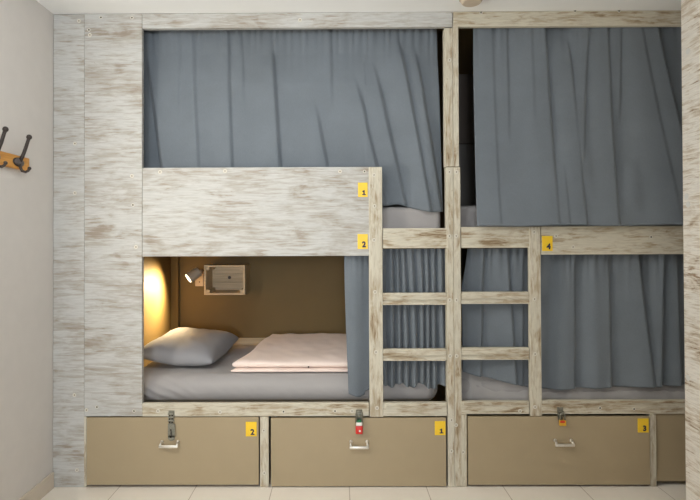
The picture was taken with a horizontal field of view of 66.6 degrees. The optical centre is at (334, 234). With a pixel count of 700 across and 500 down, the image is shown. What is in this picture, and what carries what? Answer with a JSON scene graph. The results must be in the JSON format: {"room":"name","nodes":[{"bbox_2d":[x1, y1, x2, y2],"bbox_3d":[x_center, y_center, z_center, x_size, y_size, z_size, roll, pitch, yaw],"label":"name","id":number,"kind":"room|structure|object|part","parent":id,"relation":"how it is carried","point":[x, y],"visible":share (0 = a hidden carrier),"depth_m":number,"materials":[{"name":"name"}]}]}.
{"room":"dormitory","nodes":[
{"label":"dormitory","id":0,"kind":"room"},
{"bbox_2d":[0,0,103,499],"bbox_3d":[-1.543,0.066,1.508,0.100,2.500,5.000,0,-1,0],"label":"wall","id":1,"kind":"structure","parent":0,"point":[26,26],"depth_m":2.56,"materials":[{"name":"white paint"}]},
{"bbox_2d":[0,126,31,172],"bbox_3d":[-1.452,-0.380,2.289,0.078,0.183,0.555,0,-1,0],"label":"coat rack","id":2,"kind":"object","parent":1,"relation":"attached to","point":[21,163],"visible":1,"depth_m":2.44,"materials":[{"name":"brown wood"}]},
{"bbox_2d":[18,472,53,499],"bbox_3d":[-1.484,1.272,1.345,0.012,0.083,2.898,0,-1,0],"label":"baseboard","id":3,"kind":"structure","parent":1,"relation":"attached to","point":[46,485],"depth_m":2.67,"materials":[{"name":"beige tile"}]},
{"bbox_2d":[36,0,680,13],"bbox_3d":[0.902,-1.234,1.507,5.002,0.080,5.000,0,-1,0],"label":"ceiling","id":4,"kind":"structure","parent":0,"point":[54,6],"depth_m":2.74,"materials":[{"name":"white paint"}]},
{"bbox_2d":[459,0,481,6],"bbox_3d":[0.682,-1.166,2.643,0.119,0.032,0.119,0,-1,0],"label":"smoke detector","id":5,"kind":"object","parent":4,"relation":"attached to","point":[467,3],"visible":1,"depth_m":2.64,"materials":[{"name":"beige plastic"}]},
{"bbox_2d":[41,441,685,499],"bbox_3d":[0.912,1.346,1.482,5.002,0.080,5.000,0,-1,0],"label":"floor","id":6,"kind":"structure","parent":0,"point":[664,490],"depth_m":2.73,"materials":[{"name":"beige tile"}]},
{"bbox_2d":[53,12,454,486],"bbox_3d":[-0.423,0.079,3.308,2.118,2.497,1.084,0,-1,0],"label":"bunk bed","id":7,"kind":"object","parent":6,"relation":"on","point":[127,235],"visible":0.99,"depth_m":2.80,"materials":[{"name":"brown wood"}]},
{"bbox_3d":[-1.402,0.078,2.821,0.166,2.497,0.024,0,-1,0],"label":"filler panel","id":8,"kind":"part","parent":7,"relation":"part of","materials":[{"name":"beige wood"}]},
{"bbox_3d":[-1.310,1.141,2.822,0.013,0.370,0.048,0,-1,0],"label":"post","id":9,"kind":"part","parent":7,"relation":"part of","materials":[{"name":"beige wood"}]},
{"bbox_3d":[-1.166,-0.109,2.821,0.305,2.125,0.028,0,-1,0],"label":"panel","id":10,"kind":"part","parent":7,"relation":"part of","materials":[{"name":"beige wood"}]},
{"bbox_3d":[-1.179,0.707,3.339,0.018,1.245,1.018,0,-1,0],"label":"panel","id":11,"kind":"part","parent":7,"relation":"part of","materials":[{"name":"white wood"}]},
{"bbox_3d":[-0.861,1.092,2.774,0.102,0.032,0.032,0,-1,0],"label":"handle","id":12,"kind":"part","parent":7,"relation":"part of","materials":[{"name":"metal"}]},
{"bbox_3d":[-0.846,1.139,3.217,0.905,0.352,0.854,0,-1,0],"label":"drawer","id":13,"kind":"part","parent":7,"relation":"part of","materials":[{"name":"beige laminate"}]},
{"bbox_2d":[185,268,203,285],"bbox_3d":[-0.952,0.294,3.691,0.107,0.144,0.282,0,-1,0],"label":"reading lamp","id":14,"kind":"object","parent":7,"relation":"attached to","point":[196,275],"visible":0.96,"depth_m":3.59,"materials":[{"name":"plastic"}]},
{"bbox_3d":[-0.964,0.315,3.817,0.061,0.106,0.030,0,-1,0],"label":"wall plate","id":15,"kind":"part","parent":14,"relation":"part of","materials":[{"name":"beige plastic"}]},
{"bbox_2d":[204,264,249,294],"bbox_3d":[-0.748,0.309,3.731,0.280,0.204,0.200,0,-1,0],"label":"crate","id":16,"kind":"object","parent":7,"relation":"attached to","point":[219,279],"visible":1,"depth_m":3.81,"materials":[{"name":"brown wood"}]},
{"bbox_3d":[-0.435,1.017,2.787,0.057,0.076,0.004,0,-1,0],"label":"number plate","id":17,"kind":"part","parent":7,"relation":"part of","materials":[{"name":"yellow plastic"}]},
{"bbox_3d":[-0.415,-0.122,2.817,1.196,0.469,0.025,0,-1,0],"label":"guard panel","id":18,"kind":"part","parent":7,"relation":"part of","materials":[{"name":"beige wood"}]},
{"bbox_3d":[-0.413,0.919,2.808,1.192,0.069,0.028,0,-1,0],"label":"rail","id":19,"kind":"part","parent":7,"relation":"part of","materials":[{"name":"beige wood"}]},
{"bbox_3d":[-0.270,0.509,3.836,1.796,0.847,0.018,0,-1,0],"label":"panel","id":20,"kind":"part","parent":7,"relation":"part of","materials":[{"name":"brown wood"}]},
{"bbox_2d":[144,345,436,401],"bbox_3d":[-0.292,0.845,3.335,1.731,0.163,0.918,0,-1,0],"label":"mattress","id":21,"kind":"object","parent":7,"relation":"on","point":[214,382],"visible":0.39,"depth_m":2.89,"materials":[{"name":"grey fabric"}]},
{"bbox_2d":[144,327,238,365],"bbox_3d":[-0.885,0.685,3.298,0.450,0.162,0.600,0,-1,4],"label":"pillow","id":22,"kind":"object","parent":21,"relation":"on","point":[182,346],"visible":1,"depth_m":3.08,"materials":[{"name":"grey fabric"}]},
{"bbox_2d":[231,333,347,371],"bbox_3d":[-0.096,0.713,3.291,0.952,0.098,0.727,0,-1,0],"label":"duvet","id":23,"kind":"object","parent":21,"relation":"on","point":[317,352],"visible":0.7,"depth_m":3.06,"materials":[{"name":"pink fabric"}]},
{"bbox_2d":[144,29,442,211],"bbox_3d":[-0.234,-0.631,2.908,1.655,1.024,0.091,0,-1,1],"label":"curtain","id":24,"kind":"object","parent":7,"relation":"hanging from","point":[301,97],"visible":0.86,"depth_m":2.91,"materials":[{"name":"grey fabric"}]},
{"bbox_3d":[-0.196,-1.135,2.826,1.641,0.080,0.028,0,-1,0],"label":"rail","id":25,"kind":"part","parent":7,"relation":"part of","materials":[{"name":"beige wood"}]},
{"bbox_3d":[0.129,1.141,3.212,0.917,0.356,0.854,0,-1,0],"label":"drawer","id":26,"kind":"part","parent":7,"relation":"part of","materials":[{"name":"beige laminate"}]},
{"bbox_2d":[355,410,362,433],"bbox_3d":[0.130,0.973,2.766,0.040,0.123,0.022,0,-1,0],"label":"padlock","id":27,"kind":"object","parent":7,"relation":"hanging from","point":[359,428],"visible":1,"depth_m":2.76,"materials":[{"name":"red metal"}]},
{"bbox_3d":[0.130,1.091,2.769,0.102,0.038,0.032,0,-1,0],"label":"handle","id":28,"kind":"part","parent":7,"relation":"part of","materials":[{"name":"metal"}]},
{"bbox_3d":[0.150,0.035,2.798,0.054,0.079,0.004,0,-1,0],"label":"number plate","id":29,"kind":"part","parent":7,"relation":"part of","materials":[{"name":"yellow plastic"}]},
{"bbox_3d":[0.151,-0.238,2.801,0.051,0.076,0.004,0,-1,0],"label":"number plate","id":30,"kind":"part","parent":7,"relation":"part of","materials":[{"name":"yellow plastic"}]},
{"bbox_3d":[0.219,0.299,2.808,0.070,1.313,0.029,0,-1,0],"label":"ladder post","id":31,"kind":"part","parent":7,"relation":"part of","materials":[{"name":"beige wood"}]},
{"bbox_3d":[-0.273,-0.296,3.844,1.796,0.703,0.018,0,-1,0],"label":"panel","id":32,"kind":"part","parent":7,"relation":"part of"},
{"bbox_2d":[344,249,445,396],"bbox_3d":[0.333,0.464,2.865,0.556,0.805,0.053,0,-1,0],"label":"curtain","id":33,"kind":"object","parent":7,"relation":"hanging from","point":[404,270],"visible":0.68,"depth_m":2.86,"materials":[{"name":"grey fabric"}]},
{"bbox_2d":[382,207,439,228],"bbox_3d":[-0.288,-0.051,3.345,1.745,0.200,0.915,0,-1,0],"label":"mattress","id":34,"kind":"object","parent":7,"relation":"on","point":[392,217],"visible":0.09,"depth_m":2.89,"materials":[{"name":"grey fabric"}]},
{"bbox_3d":[0.423,0.915,2.803,0.336,0.070,0.028,0,-1,0],"label":"rail","id":35,"kind":"part","parent":7,"relation":"part of","materials":[{"name":"beige wood"}]},
{"bbox_3d":[0.554,1.010,2.782,0.056,0.073,0.004,0,-1,0],"label":"number plate","id":36,"kind":"part","parent":7,"relation":"part of","materials":[{"name":"yellow plastic"}]},
{"bbox_3d":[0.604,-0.726,2.828,0.042,0.733,0.051,0,-1,0],"label":"post","id":37,"kind":"part","parent":7,"relation":"part of","materials":[{"name":"beige wood"}]},
{"bbox_3d":[0.611,0.481,2.816,0.035,1.676,0.052,0,-1,0],"label":"post","id":38,"kind":"part","parent":7,"relation":"part of","materials":[{"name":"beige wood"}]},
{"bbox_2d":[452,10,685,486],"bbox_3d":[1.391,0.068,3.298,1.529,2.505,1.084,0,-1,0],"label":"bunk bed","id":39,"kind":"object","parent":6,"relation":"on","point":[602,441],"visible":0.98,"depth_m":2.79,"materials":[{"name":"beige laminate"}]},
{"bbox_3d":[0.642,-0.731,2.829,0.030,0.743,0.050,0,-1,0],"label":"post","id":40,"kind":"part","parent":39,"relation":"part of","materials":[{"name":"beige wood"}]},
{"bbox_3d":[0.648,0.481,2.817,0.037,1.676,0.051,0,-1,0],"label":"post","id":41,"kind":"part","parent":39,"relation":"part of","materials":[{"name":"beige wood"}]},
{"bbox_3d":[1.389,0.503,3.827,1.506,0.847,0.018,0,-1,0],"label":"panel","id":42,"kind":"part","parent":39,"relation":"part of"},
{"bbox_3d":[1.383,-0.913,3.826,1.506,0.516,0.048,0,-1,0],"label":"panel","id":43,"kind":"part","parent":39,"relation":"part of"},
{"bbox_3d":[1.386,-0.302,3.835,1.506,0.703,0.018,0,-1,0],"label":"panel","id":44,"kind":"part","parent":39,"relation":"part of","materials":[{"name":"black"}]},
{"bbox_3d":[0.845,0.906,2.801,0.357,0.066,0.028,0,-1,0],"label":"rail","id":45,"kind":"part","parent":39,"relation":"part of","materials":[{"name":"beige wood"}]},
{"bbox_3d":[1.055,0.452,2.802,0.059,0.992,0.029,0,-1,0],"label":"ladder post","id":46,"kind":"part","parent":39,"relation":"part of","materials":[{"name":"beige wood"}]},
{"bbox_3d":[1.119,0.045,2.793,0.055,0.079,0.004,0,-1,0],"label":"number plate","id":47,"kind":"part","parent":39,"relation":"part of","materials":[{"name":"yellow plastic"}]},
{"bbox_3d":[1.177,1.132,3.206,0.948,0.355,0.854,0,-1,0],"label":"drawer","id":48,"kind":"part","parent":39,"relation":"part of","materials":[{"name":"beige laminate"}]},
{"bbox_2d":[559,413,565,425],"bbox_3d":[1.186,0.957,2.762,0.034,0.067,0.020,0,-1,0],"label":"padlock","id":49,"kind":"object","parent":39,"relation":"hanging from","point":[561,422],"visible":1,"depth_m":2.76,"materials":[{"name":"yellow metal"}]},
{"bbox_3d":[1.195,1.080,2.764,0.102,0.032,0.032,0,-1,0],"label":"handle","id":50,"kind":"part","parent":39,"relation":"part of","materials":[{"name":"metal"}]},
{"bbox_3d":[1.379,-1.142,2.818,1.502,0.079,0.028,0,-1,0],"label":"rail","id":51,"kind":"part","parent":39,"relation":"part of","materials":[{"name":"beige wood"}]},
{"bbox_2d":[460,206,682,226],"bbox_3d":[1.387,-0.060,3.342,1.460,0.205,0.903,0,-1,0],"label":"mattress","id":52,"kind":"object","parent":39,"relation":"on","point":[468,214],"visible":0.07,"depth_m":2.90,"materials":[{"name":"grey fabric"}]},
{"bbox_2d":[461,346,684,392],"bbox_3d":[1.391,0.842,3.328,1.460,0.156,0.914,0,-1,0],"label":"mattress","id":53,"kind":"object","parent":39,"relation":"on","point":[494,385],"visible":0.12,"depth_m":2.87,"materials":[{"name":"grey fabric"}]},
{"bbox_2d":[461,360,684,400],"bbox_3d":[1.397,0.800,3.134,1.426,0.229,0.587,0,-1,0],"label":"sheet","id":54,"kind":"object","parent":53,"relation":"on","point":[474,393],"visible":0.02,"depth_m":2.87,"materials":[{"name":"fabric"}]},
{"bbox_2d":[462,248,684,389],"bbox_3d":[1.315,0.445,2.864,1.247,0.770,0.090,0,-1,0],"label":"curtain","id":55,"kind":"object","parent":39,"relation":"hanging from","point":[608,320],"visible":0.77,"depth_m":2.86,"materials":[{"name":"grey fabric"}]},
{"bbox_2d":[473,27,682,225],"bbox_3d":[1.328,-0.594,2.804,1.178,1.099,0.131,0,-1,0],"label":"curtain","id":56,"kind":"object","parent":39,"relation":"hanging from","point":[573,126],"visible":0.89,"depth_m":2.81,"materials":[{"name":"grey fabric"}]},
{"bbox_3d":[1.611,0.027,2.805,1.048,0.149,0.025,0,-1,0],"label":"guard panel","id":57,"kind":"part","parent":39,"relation":"part of","materials":[{"name":"beige wood"}]},
{"bbox_3d":[1.611,0.902,2.797,1.054,0.070,0.028,0,-1,0],"label":"rail","id":58,"kind":"part","parent":39,"relation":"part of","materials":[{"name":"beige wood"}]},
{"bbox_3d":[1.613,0.995,2.776,0.057,0.073,0.004,0,-1,0],"label":"number plate","id":59,"kind":"part","parent":39,"relation":"part of","materials":[{"name":"yellow plastic"}]},
{"bbox_3d":[1.911,1.120,3.210,0.440,0.353,0.838,0,-1,0],"label":"drawer","id":60,"kind":"part","parent":39,"relation":"part of","materials":[{"name":"beige laminate"}]},
{"bbox_2d":[681,0,699,499],"bbox_3d":[1.725,0.061,2.251,0.032,2.497,0.720,0,-1,0],"label":"end panel","id":61,"kind":"object","parent":6,"relation":"on","point":[690,9],"visible":1,"depth_m":2.55,"materials":[{"name":"white wood"}]}
]}

